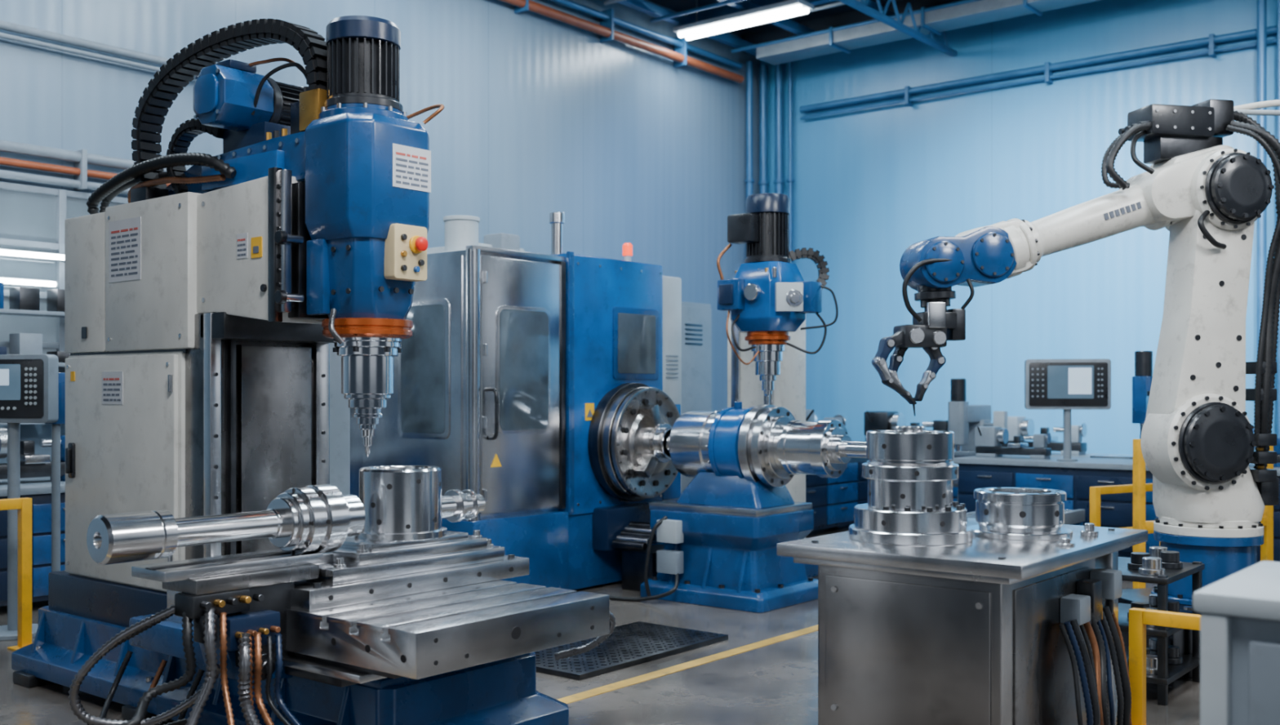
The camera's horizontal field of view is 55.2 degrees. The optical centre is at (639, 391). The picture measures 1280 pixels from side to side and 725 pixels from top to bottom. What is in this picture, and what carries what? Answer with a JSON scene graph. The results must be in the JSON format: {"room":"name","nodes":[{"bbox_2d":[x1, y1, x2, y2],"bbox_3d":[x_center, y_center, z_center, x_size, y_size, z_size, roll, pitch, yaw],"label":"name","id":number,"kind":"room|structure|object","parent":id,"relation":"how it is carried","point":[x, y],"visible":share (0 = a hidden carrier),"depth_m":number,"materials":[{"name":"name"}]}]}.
{"room":"metal workshop","nodes":[
{"label":"metal workshop","id":0,"kind":"room"},
{"bbox_2d":[0,0,759,478],"bbox_3d":[-4.278,-1.800,10.734,0.240,6.600,19.300,0,0,39],"label":"wall","id":1,"kind":"structure","parent":0,"point":[540,117],"depth_m":14.05,"materials":[{"name":"blue paint"}]},
{"bbox_2d":[4,289,46,298],"bbox_3d":[-5.162,-0.775,9.392,0.065,0.050,3.000,0,0,39],"label":"transom","id":2,"kind":"object","parent":1,"relation":"attached to","point":[42,295],"depth_m":9.80,"materials":[{"name":"grey paint"}]},
{"bbox_2d":[0,188,56,280],"bbox_3d":[-4.883,-1.244,9.769,0.025,0.690,0.435,0,0,39],"label":"window","id":3,"kind":"structure","parent":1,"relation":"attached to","point":[27,216],"depth_m":9.76,"materials":[{"name":"glass"}]},
{"bbox_2d":[0,296,56,354],"bbox_3d":[-4.883,-0.524,9.769,0.025,0.450,0.435,0,0,39],"label":"glass","id":4,"kind":"object","parent":1,"relation":"attached to","point":[9,324],"depth_m":9.77,"materials":[{"name":"glass"}]},
{"bbox_2d":[0,238,58,249],"bbox_3d":[-5.162,-1.175,9.392,0.065,0.050,3.000,0,0,39],"label":"transom","id":5,"kind":"object","parent":1,"relation":"attached to","point":[4,242],"depth_m":9.72,"materials":[{"name":"grey paint"}]},
{"bbox_2d":[0,340,58,348],"bbox_3d":[-5.162,-0.375,9.392,0.065,0.050,3.000,0,0,39],"label":"transom","id":6,"kind":"object","parent":1,"relation":"attached to","point":[2,343],"depth_m":9.83,"materials":[{"name":"grey paint"}]},
{"bbox_2d":[56,189,66,372],"bbox_3d":[-4.705,-0.795,9.948,0.075,1.690,0.060,0,0,39],"label":"mullion","id":7,"kind":"object","parent":1,"relation":"attached to","point":[61,197],"visible":0.44,"depth_m":9.92,"materials":[{"name":"grey paint"}]},
{"bbox_2d":[0,276,57,287],"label":"lamp","id":8,"kind":"object","parent":7,"relation":"attached to","point":[9,281],"depth_m":9.63,"materials":[{"name":"grey paint"}]},
{"bbox_2d":[0,248,64,261],"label":"lamp","id":9,"kind":"object","parent":7,"relation":"attached to","point":[31,255],"depth_m":9.65,"materials":[{"name":"grey paint"}]},
{"bbox_2d":[0,182,128,204],"bbox_3d":[-5.162,-1.615,9.392,0.065,0.050,3.000,0,0,39],"label":"transom","id":10,"kind":"object","parent":1,"relation":"attached to","point":[3,185],"depth_m":9.84,"materials":[{"name":"grey paint"}]},
{"bbox_2d":[66,196,89,218],"bbox_3d":[-4.632,-1.503,10.079,0.025,0.173,0.191,0,0,39],"label":"glass","id":11,"kind":"object","parent":1,"relation":"attached to","point":[75,207],"depth_m":10.06,"materials":[{"name":"glass"}]},
{"bbox_2d":[0,20,198,194],"bbox_3d":[-5.544,-2.277,8.865,0.135,1.235,6.800,0,0,39],"label":"conduit","id":12,"kind":"object","parent":1,"relation":"attached to","point":[81,158],"visible":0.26,"depth_m":9.93,"materials":[{"name":"grey metal"}]},
{"bbox_2d":[499,0,743,83],"bbox_3d":[-2.186,-4.530,12.965,0.195,0.380,11.400,0,0,39],"label":"pipe","id":13,"kind":"object","parent":1,"relation":"attached to","point":[606,30],"visible":0.93,"depth_m":15.38,"materials":[{"name":"metal"}]},
{"bbox_2d":[0,523,1199,724],"bbox_3d":[1.294,1.599,4.935,16.200,0.203,21.300,0,0,39],"label":"floor","id":14,"kind":"structure","parent":0,"point":[776,683],"depth_m":6.28,"materials":[{"name":"concrete"}]},
{"bbox_2d":[0,497,31,650],"bbox_3d":[-3.911,1.060,6.770,0.140,0.880,1.140,0,0,39],"label":"guard rail","id":15,"kind":"object","parent":14,"relation":"on","point":[24,505],"visible":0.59,"depth_m":7.13,"materials":[{"name":"yellow metal"}]},
{"bbox_2d":[0,354,65,640],"bbox_3d":[-3.832,0.635,7.562,0.486,1.730,0.430,0,0,39],"label":"control panel","id":16,"kind":"object","parent":14,"relation":"on","point":[33,387],"visible":0.93,"depth_m":7.53,"materials":[{"name":"grey paint"}]},
{"bbox_2d":[0,476,65,606],"bbox_3d":[-4.155,1.075,9.091,0.980,0.850,2.380,0,0,39],"label":"workbench","id":17,"kind":"object","parent":14,"relation":"on","point":[39,489],"visible":0.11,"depth_m":8.40,"materials":[{"name":"grey paint"}]},
{"bbox_2d":[0,426,65,481],"bbox_3d":[-4.399,0.437,8.712,0.398,0.426,1.005,0,0,39],"label":"bench lathe","id":18,"kind":"object","parent":17,"relation":"on","point":[32,464],"visible":0.41,"depth_m":8.74,"materials":[{"name":"metal"}]},
{"bbox_2d":[0,282,70,424],"bbox_3d":[-5.037,0.328,9.226,0.240,2.344,1.840,0,0,39],"label":"storage rack","id":19,"kind":"object","parent":14,"relation":"on","point":[23,301],"visible":0.3,"depth_m":9.48,"materials":[{"name":"grey metal"}]},
{"bbox_2d":[0,422,44,424],"bbox_3d":[-5.037,0.235,9.226,0.240,0.030,1.840,0,0,39],"label":"shelf","id":20,"kind":"object","parent":19,"relation":"attached to","point":[0,423],"depth_m":9.43,"materials":[{"name":"metal"}]},
{"bbox_2d":[0,308,64,317],"bbox_3d":[-5.037,-0.615,9.226,0.240,0.030,1.840,0,0,39],"label":"shelf","id":21,"kind":"object","parent":19,"relation":"attached to","point":[56,313],"depth_m":9.52,"materials":[{"name":"metal"}]},
{"bbox_2d":[58,362,65,367],"bbox_3d":[-5.037,-0.215,9.226,0.240,0.030,1.840,0,0,39],"label":"shelf","id":22,"kind":"object","parent":19,"relation":"attached to","point":[60,364],"depth_m":9.64,"materials":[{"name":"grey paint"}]},
{"bbox_2d":[11,15,615,724],"bbox_3d":[-1.924,-0.086,5.527,3.292,3.176,2.031,0,0,39],"label":"machine","id":23,"kind":"object","parent":14,"relation":"on","point":[225,322],"visible":1,"depth_m":5.29,"materials":[{"name":"blue paint"}]},
{"bbox_2d":[128,613,204,663],"bbox_3d":[-1.944,1.065,5.306,0.700,0.130,0.200,0,0,39],"label":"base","id":24,"kind":"object","parent":23,"relation":"on","point":[165,637],"depth_m":5.27,"materials":[{"name":"blue paint"}]},
{"bbox_2d":[193,614,217,643],"bbox_3d":[-1.601,0.870,4.514,0.070,0.100,0.060,0,0,39],"label":"hose","id":25,"kind":"object","parent":23,"relation":"attached to","point":[199,620],"depth_m":4.48,"materials":[{"name":"metal"}]},
{"bbox_2d":[290,530,528,610],"bbox_3d":[-1.292,0.740,5.537,1.023,0.220,1.220,0,0,39],"label":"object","id":26,"kind":"object","parent":23,"relation":"on","point":[360,569],"depth_m":5.12,"materials":[{"name":"metal"}]},
{"bbox_2d":[350,212,681,589],"bbox_3d":[-0.942,0.045,9.690,2.340,2.870,2.404,0,0,39],"label":"cnc turning center","id":27,"kind":"object","parent":14,"relation":"on","point":[545,388],"visible":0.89,"depth_m":8.90,"materials":[{"name":"blue paint"}]},
{"bbox_2d":[443,215,479,252],"bbox_3d":[-1.276,-1.110,8.754,0.280,0.270,0.280,0,0,39],"label":"canister","id":28,"kind":"object","parent":27,"relation":"on","point":[460,231],"depth_m":8.65,"materials":[{"name":"grey paint"}]},
{"bbox_2d":[533,621,728,679],"bbox_3d":[-0.161,1.483,7.111,0.700,0.034,1.350,0,0,39],"label":"floor plate","id":29,"kind":"object","parent":14,"relation":"on","point":[631,644],"visible":0.78,"depth_m":7.00,"materials":[{"name":"black rubber"}]},
{"bbox_2d":[681,301,711,492],"bbox_3d":[0.324,0.275,13.184,0.710,2.450,0.700,0,0,39],"label":"tall cabinet","id":30,"kind":"object","parent":14,"relation":"on","point":[696,317],"visible":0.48,"depth_m":13.03,"materials":[{"name":"white metal"}]},
{"bbox_2d":[684,323,702,326],"bbox_3d":[0.572,-0.710,12.983,0.008,0.020,0.300,0,0,39],"label":"vent","id":31,"kind":"object","parent":30,"relation":"attached to","point":[686,324],"depth_m":12.98,"materials":[{"name":"metal"}]},
{"bbox_2d":[684,328,702,331],"bbox_3d":[0.572,-0.660,12.983,0.008,0.020,0.300,0,0,39],"label":"vent","id":32,"kind":"object","parent":30,"relation":"attached to","point":[686,329],"depth_m":12.98,"materials":[{"name":"metal"}]},
{"bbox_2d":[684,333,702,335],"bbox_3d":[0.572,-0.610,12.983,0.008,0.020,0.300,0,0,39],"label":"vent","id":33,"kind":"object","parent":30,"relation":"attached to","point":[686,334],"depth_m":12.98,"materials":[{"name":"metal"}]},
{"bbox_2d":[684,337,702,340],"bbox_3d":[0.572,-0.560,12.983,0.008,0.020,0.300,0,0,39],"label":"vent","id":34,"kind":"object","parent":30,"relation":"attached to","point":[686,339],"depth_m":12.98,"materials":[{"name":"metal"}]},
{"bbox_2d":[684,342,702,345],"bbox_3d":[0.572,-0.510,12.983,0.008,0.020,0.300,0,0,39],"label":"vent","id":35,"kind":"object","parent":30,"relation":"attached to","point":[686,343],"depth_m":12.98,"materials":[{"name":"metal"}]},
{"bbox_2d":[608,401,866,612],"bbox_3d":[0.710,0.785,8.779,1.987,1.429,1.141,0,0,39],"label":"lathe tailstock","id":36,"kind":"object","parent":14,"relation":"on","point":[721,536],"visible":0.99,"depth_m":8.65,"materials":[{"name":"blue paint"}]},
{"bbox_2d":[716,193,838,577],"bbox_3d":[0.977,0.045,9.543,1.039,2.910,2.126,0,0,6],"label":"machine","id":37,"kind":"object","parent":14,"relation":"on","point":[766,301],"visible":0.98,"depth_m":8.70,"materials":[{"name":"blue paint"}]},
{"bbox_2d":[805,457,868,530],"bbox_3d":[1.899,1.075,13.389,0.780,0.850,2.080,0,0,39],"label":"workbench","id":38,"kind":"object","parent":14,"relation":"on","point":[833,500],"visible":0.37,"depth_m":13.06,"materials":[{"name":"blue paint"}]},
{"bbox_2d":[805,408,845,425],"bbox_3d":[1.943,0.415,13.357,0.438,0.469,1.106,0,0,39],"label":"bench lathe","id":39,"kind":"object","parent":38,"relation":"on","point":[810,414],"visible":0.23,"depth_m":13.20,"materials":[{"name":"metal"}]},
{"bbox_2d":[777,517,1147,724],"bbox_3d":[1.368,1.005,4.895,1.066,0.990,1.370,0,0,39],"label":"workbench","id":40,"kind":"object","parent":14,"relation":"on","point":[980,631],"visible":0.85,"depth_m":4.52,"materials":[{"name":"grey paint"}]},
{"bbox_2d":[848,425,973,546],"bbox_3d":[1.069,0.357,4.848,0.480,0.445,0.480,0,0,39],"label":"flange","id":41,"kind":"object","parent":40,"relation":"on","point":[910,471],"visible":1,"depth_m":4.69,"materials":[{"name":"metal"}]},
{"bbox_2d":[968,487,1072,541],"bbox_3d":[1.540,0.489,4.968,0.410,0.182,0.410,0,0,39],"label":"flange","id":42,"kind":"object","parent":40,"relation":"on","point":[1009,513],"visible":0.97,"depth_m":4.82,"materials":[{"name":"metal"}]},
{"bbox_2d":[1060,578,1102,626],"bbox_3d":[1.721,0.820,4.747,0.080,0.160,0.305,0,0,39],"label":"socket","id":43,"kind":"object","parent":40,"relation":"attached to","point":[1081,599],"depth_m":4.71,"materials":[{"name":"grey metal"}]},
{"bbox_2d":[1105,599,1113,614],"bbox_3d":[1.897,0.870,4.949,0.032,0.060,0.030,0,0,39],"label":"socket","id":44,"kind":"object","parent":40,"relation":"attached to","point":[1109,602],"depth_m":4.94,"materials":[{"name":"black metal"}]},
{"bbox_2d":[947,378,1007,501],"bbox_3d":[3.517,0.680,13.082,1.000,1.640,0.720,0,0,39],"label":"machine","id":45,"kind":"object","parent":14,"relation":"on","point":[963,418],"visible":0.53,"depth_m":12.82,"materials":[{"name":"grey paint"}]},
{"bbox_2d":[952,452,1133,501],"bbox_3d":[5.567,1.100,12.992,8.780,0.800,0.880,0,0,39],"label":"workbench","id":46,"kind":"object","parent":14,"relation":"on","point":[1053,454],"visible":0.02,"depth_m":13.74,"materials":[{"name":"grey paint"}]},
{"bbox_2d":[864,410,955,449],"bbox_3d":[3.242,0.465,14.805,1.106,0.469,0.438,0,0,39],"label":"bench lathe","id":47,"kind":"object","parent":46,"relation":"on","point":[876,420],"visible":0.4,"depth_m":14.91,"materials":[{"name":"metal"}]},
{"bbox_2d":[992,416,1087,455],"bbox_3d":[4.489,0.487,13.802,1.005,0.426,0.398,0,0,39],"label":"bench lathe","id":48,"kind":"object","parent":46,"relation":"on","point":[1021,426],"visible":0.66,"depth_m":13.76,"materials":[{"name":"metal"}]},
{"bbox_2d":[871,98,1279,679],"bbox_3d":[2.703,-0.119,6.873,2.980,3.239,1.000,0,0,-12],"label":"robot","id":49,"kind":"object","parent":14,"relation":"on","point":[1198,441],"visible":0.98,"depth_m":6.75,"materials":[{"name":"metal"}]},
{"bbox_2d":[952,454,1279,562],"bbox_3d":[4.377,1.065,11.125,2.880,0.870,0.880,0,0,39],"label":"workbench","id":50,"kind":"object","parent":14,"relation":"on","point":[1076,478],"visible":0.23,"depth_m":11.00,"materials":[{"name":"grey paint"}]},
{"bbox_2d":[974,426,1051,458],"bbox_3d":[3.564,0.481,11.739,0.704,0.299,0.279,0,0,39],"label":"bench lathe","id":51,"kind":"object","parent":50,"relation":"on","point":[988,440],"visible":1,"depth_m":11.77,"materials":[{"name":"metal"}]},
{"bbox_2d":[1024,358,1111,461],"bbox_3d":[3.906,0.165,11.192,0.740,0.930,0.180,0,0,12],"label":"monitor","id":52,"kind":"object","parent":50,"relation":"on","point":[1067,385],"visible":1,"depth_m":11.13,"materials":[{"name":"grey paint"}]},
{"bbox_2d":[1146,391,1150,412],"bbox_3d":[4.643,0.305,10.985,0.280,0.650,0.380,0,0,9],"label":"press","id":53,"kind":"object","parent":50,"relation":"on","point":[1148,392],"visible":0.06,"depth_m":11.05,"materials":[{"name":"metal"}]},
{"bbox_2d":[1253,437,1279,466],"bbox_3d":[5.116,0.470,10.479,0.754,0.320,0.298,0,0,39],"label":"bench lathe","id":54,"kind":"object","parent":50,"relation":"on","point":[1276,448],"visible":0.02,"depth_m":10.27,"materials":[{"name":"metal"}]},
{"bbox_2d":[1089,351,1152,458],"bbox_3d":[4.978,0.555,11.899,1.000,1.890,0.720,0,0,39],"label":"machine","id":55,"kind":"object","parent":14,"relation":"on","point":[1142,380],"visible":0.2,"depth_m":11.63,"materials":[{"name":"blue paint"}]},
{"bbox_2d":[1089,483,1159,546],"bbox_3d":[3.971,1.125,9.909,0.994,0.750,0.140,0,0,-30],"label":"guard rail","id":56,"kind":"object","parent":14,"relation":"on","point":[1095,491],"visible":0.15,"depth_m":9.69,"materials":[{"name":"yellow metal"}]},
{"bbox_2d":[1118,546,1204,705],"bbox_3d":[2.505,1.155,6.271,0.560,0.690,0.660,0,0,39],"label":"rack","id":57,"kind":"object","parent":14,"relation":"on","point":[1162,566],"visible":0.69,"depth_m":6.09,"materials":[{"name":"metal"}]},
{"bbox_2d":[1118,602,1202,636],"bbox_3d":[2.505,1.155,6.271,0.560,0.030,0.660,0,0,39],"label":"shelf","id":58,"kind":"object","parent":57,"relation":"attached to","point":[1123,608],"depth_m":5.97,"materials":[{"name":"metal"}]},
{"bbox_2d":[1118,556,1204,584],"bbox_3d":[2.505,0.905,6.271,0.560,0.030,0.660,0,0,39],"label":"shelf","id":59,"kind":"object","parent":57,"relation":"attached to","point":[1130,572],"depth_m":6.06,"materials":[{"name":"metal"}]},
{"bbox_2d":[1124,645,1199,684],"bbox_3d":[2.505,1.385,6.271,0.560,0.030,0.660,0,0,39],"label":"shelf","id":60,"kind":"object","parent":57,"relation":"attached to","point":[1178,668],"depth_m":6.09,"materials":[{"name":"metal"}]},
{"bbox_2d":[1128,607,1200,724],"bbox_3d":[2.456,1.230,5.217,0.790,0.540,0.140,0,0,39],"label":"guard rail","id":61,"kind":"object","parent":14,"relation":"on","point":[1139,618],"visible":0.77,"depth_m":5.39,"materials":[{"name":"yellow metal"}]},
{"bbox_2d":[1133,439,1273,588],"bbox_3d":[3.908,0.910,8.481,1.222,1.180,0.140,0,0,-17],"label":"guard rail","id":62,"kind":"object","parent":14,"relation":"on","point":[1139,464],"visible":0.2,"depth_m":8.31,"materials":[{"name":"yellow metal"}]},
{"bbox_2d":[1192,560,1279,724],"bbox_3d":[1.645,0.935,2.628,0.710,1.130,0.645,0,0,39],"label":"base cabinet","id":63,"kind":"object","parent":14,"relation":"on","point":[1240,616],"visible":1,"depth_m":2.58,"materials":[{"name":"white metal"}]},
{"bbox_2d":[1257,0,1279,437],"bbox_3d":[6.942,-1.510,13.499,0.260,6.020,0.098,0,0,39],"label":"vertical pipe","id":64,"kind":"object","parent":14,"relation":"on","point":[1261,4],"visible":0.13,"depth_m":13.50,"materials":[{"name":"metal"}]},
{"bbox_2d":[648,0,900,37],"bbox_3d":[1.924,-5.175,5.712,16.200,0.150,19.300,0,0,39],"label":"ceiling","id":65,"kind":"structure","parent":0,"point":[677,6],"depth_m":16.36,"materials":[{"name":"grey paint"}]},
{"bbox_2d":[672,0,813,40],"bbox_3d":[1.279,-4.856,15.435,1.900,0.488,0.360,0,0,39],"label":"ceiling light","id":66,"kind":"object","parent":65,"relation":"hanging from","point":[789,8],"depth_m":15.31,"materials":[{"name":"white plastic"}]},
{"bbox_2d":[687,0,837,22],"bbox_3d":[6.466,-4.980,11.878,14.900,0.240,0.140,0,0,39],"label":"cross beam","id":67,"kind":"structure","parent":65,"relation":"attached to","point":[725,10],"depth_m":16.11,"materials":[{"name":"blue metal"}]},
{"bbox_2d":[716,0,817,35],"bbox_3d":[-1.938,-4.815,11.272,0.100,0.110,15.080,0,0,39],"label":"purlin","id":68,"kind":"object","parent":65,"relation":"attached to","point":[788,24],"visible":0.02,"depth_m":15.93,"materials":[{"name":"blue metal"}]},
{"bbox_2d":[808,0,864,13],"bbox_3d":[5.252,-4.720,12.604,11.700,0.048,0.050,0,0,39],"label":"pipe","id":69,"kind":"object","parent":65,"relation":"attached to","point":[838,3],"visible":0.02,"depth_m":14.97,"materials":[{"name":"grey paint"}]},
{"bbox_2d":[741,0,962,53],"bbox_3d":[7.284,-4.980,12.888,14.900,0.240,0.140,0,0,39],"label":"cross beam","id":70,"kind":"structure","parent":65,"relation":"attached to","point":[855,16],"depth_m":16.57,"materials":[{"name":"metal"}]},
{"bbox_3d":[2.816,-4.980,7.370,14.900,0.240,0.140,0,0,39],"label":"cross beam","id":71,"kind":"structure","parent":65,"relation":"attached to","visible":0},
{"bbox_2d":[617,0,755,56],"bbox_3d":[-2.716,-4.815,11.901,0.100,0.110,15.080,0,0,39],"label":"purlin","id":72,"kind":"object","parent":71,"relation":"attached to","point":[642,6],"visible":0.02,"depth_m":15.79,"materials":[{"name":"blue metal"}]},
{"bbox_2d":[859,0,895,16],"bbox_3d":[-1.006,-4.815,10.517,0.100,0.110,15.080,0,0,39],"label":"purlin","id":73,"kind":"object","parent":71,"relation":"attached to","point":[871,4],"visible":0.02,"depth_m":15.34,"materials":[{"name":"blue metal"}]},
{"bbox_3d":[0.082,-4.815,9.636,0.100,0.110,15.080,0,0,39],"label":"purlin","id":74,"kind":"object","parent":65,"relation":"attached to","visible":0},
{"bbox_2d":[604,0,626,5],"bbox_3d":[4.119,-4.720,11.205,11.700,0.048,0.050,0,0,39],"label":"pipe","id":75,"kind":"object","parent":74,"relation":"hanging from","point":[610,2],"visible":1,"depth_m":14.79,"materials":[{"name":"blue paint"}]},
{"bbox_2d":[649,0,745,22],"bbox_3d":[4.686,-4.720,11.904,11.700,0.048,0.050,0,0,39],"label":"pipe","id":76,"kind":"object","parent":74,"relation":"hanging from","point":[727,2],"visible":1,"depth_m":15.13,"materials":[{"name":"blue metal"}]},
{"bbox_2d":[730,0,982,53],"bbox_3d":[5.819,-4.720,13.303,11.700,0.048,0.050,0,0,39],"label":"pipe","id":77,"kind":"object","parent":74,"relation":"hanging from","point":[963,2],"visible":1,"depth_m":15.85,"materials":[{"name":"blue metal"}]},
{"bbox_2d":[755,0,1101,65],"bbox_3d":[6.115,-4.640,13.352,11.300,0.240,0.510,0,0,39],"label":"ventilation duct","id":78,"kind":"object","parent":74,"relation":"hanging from","point":[936,22],"visible":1,"depth_m":15.40,"materials":[{"name":"blue metal"}]},
{"bbox_2d":[760,0,1276,454],"bbox_3d":[8.027,-1.800,13.059,15.960,6.600,0.200,0,0,39],"label":"wall","id":79,"kind":"structure","parent":0,"point":[869,185],"depth_m":15.69,"materials":[{"name":"blue paint"}]},
{"bbox_2d":[744,61,794,263],"bbox_3d":[1.862,-1.620,17.677,0.705,6.240,0.369,0,0,3],"label":"pipes","id":80,"kind":"object","parent":79,"relation":"attached to","point":[779,181],"visible":0.33,"depth_m":17.59,"materials":[{"name":"blue metal"}]},
{"bbox_2d":[837,0,957,57],"bbox_3d":[2.309,-4.430,13.816,0.080,0.060,5.780,0,0,39],"label":"truss chord","id":81,"kind":"object","parent":79,"relation":"attached to","point":[855,4],"visible":1,"depth_m":14.78,"materials":[{"name":"blue metal"}]},
{"bbox_2d":[875,0,883,13],"bbox_3d":[2.806,-4.610,14.430,0.040,0.339,0.250,0,0,39],"label":"truss web","id":82,"kind":"object","parent":81,"relation":"on","point":[878,2],"visible":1,"depth_m":14.45,"materials":[{"name":"blue metal"}]},
{"bbox_2d":[883,0,891,14],"bbox_3d":[2.951,-4.610,14.608,0.040,0.339,0.250,0,0,39],"label":"truss web","id":83,"kind":"object","parent":81,"relation":"on","point":[888,2],"visible":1,"depth_m":14.58,"materials":[{"name":"blue metal"}]},
{"bbox_2d":[891,0,901,22],"bbox_3d":[3.090,-4.610,14.779,0.040,0.339,0.250,0,0,39],"label":"truss web","id":84,"kind":"object","parent":81,"relation":"on","point":[894,3],"visible":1,"depth_m":14.77,"materials":[{"name":"blue metal"}]},
{"bbox_2d":[900,2,910,23],"bbox_3d":[3.234,-4.610,14.958,0.040,0.339,0.250,0,0,39],"label":"truss web","id":85,"kind":"object","parent":81,"relation":"on","point":[908,5],"visible":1,"depth_m":14.95,"materials":[{"name":"blue metal"}]},
{"bbox_2d":[908,4,918,31],"bbox_3d":[3.373,-4.610,15.129,0.040,0.339,0.250,0,0,39],"label":"truss web","id":86,"kind":"object","parent":81,"relation":"on","point":[913,19],"visible":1,"depth_m":15.11,"materials":[{"name":"blue metal"}]},
{"bbox_2d":[928,31,933,39],"bbox_3d":[3.656,-4.610,15.479,0.040,0.339,0.250,0,0,39],"label":"truss web","id":87,"kind":"object","parent":81,"relation":"on","point":[930,33],"visible":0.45,"depth_m":15.51,"materials":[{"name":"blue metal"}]},
{"bbox_2d":[942,31,949,47],"bbox_3d":[3.939,-4.610,15.829,0.040,0.339,0.250,0,0,39],"label":"truss web","id":88,"kind":"object","parent":81,"relation":"on","point":[944,33],"visible":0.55,"depth_m":15.84,"materials":[{"name":"blue metal"}]},
{"bbox_2d":[799,25,1276,119],"bbox_3d":[7.042,-3.960,13.622,12.200,0.240,0.155,0,0,39],"label":"conduit","id":89,"kind":"object","parent":79,"relation":"attached to","point":[1212,40],"visible":1,"depth_m":15.16,"materials":[{"name":"blue metal"}]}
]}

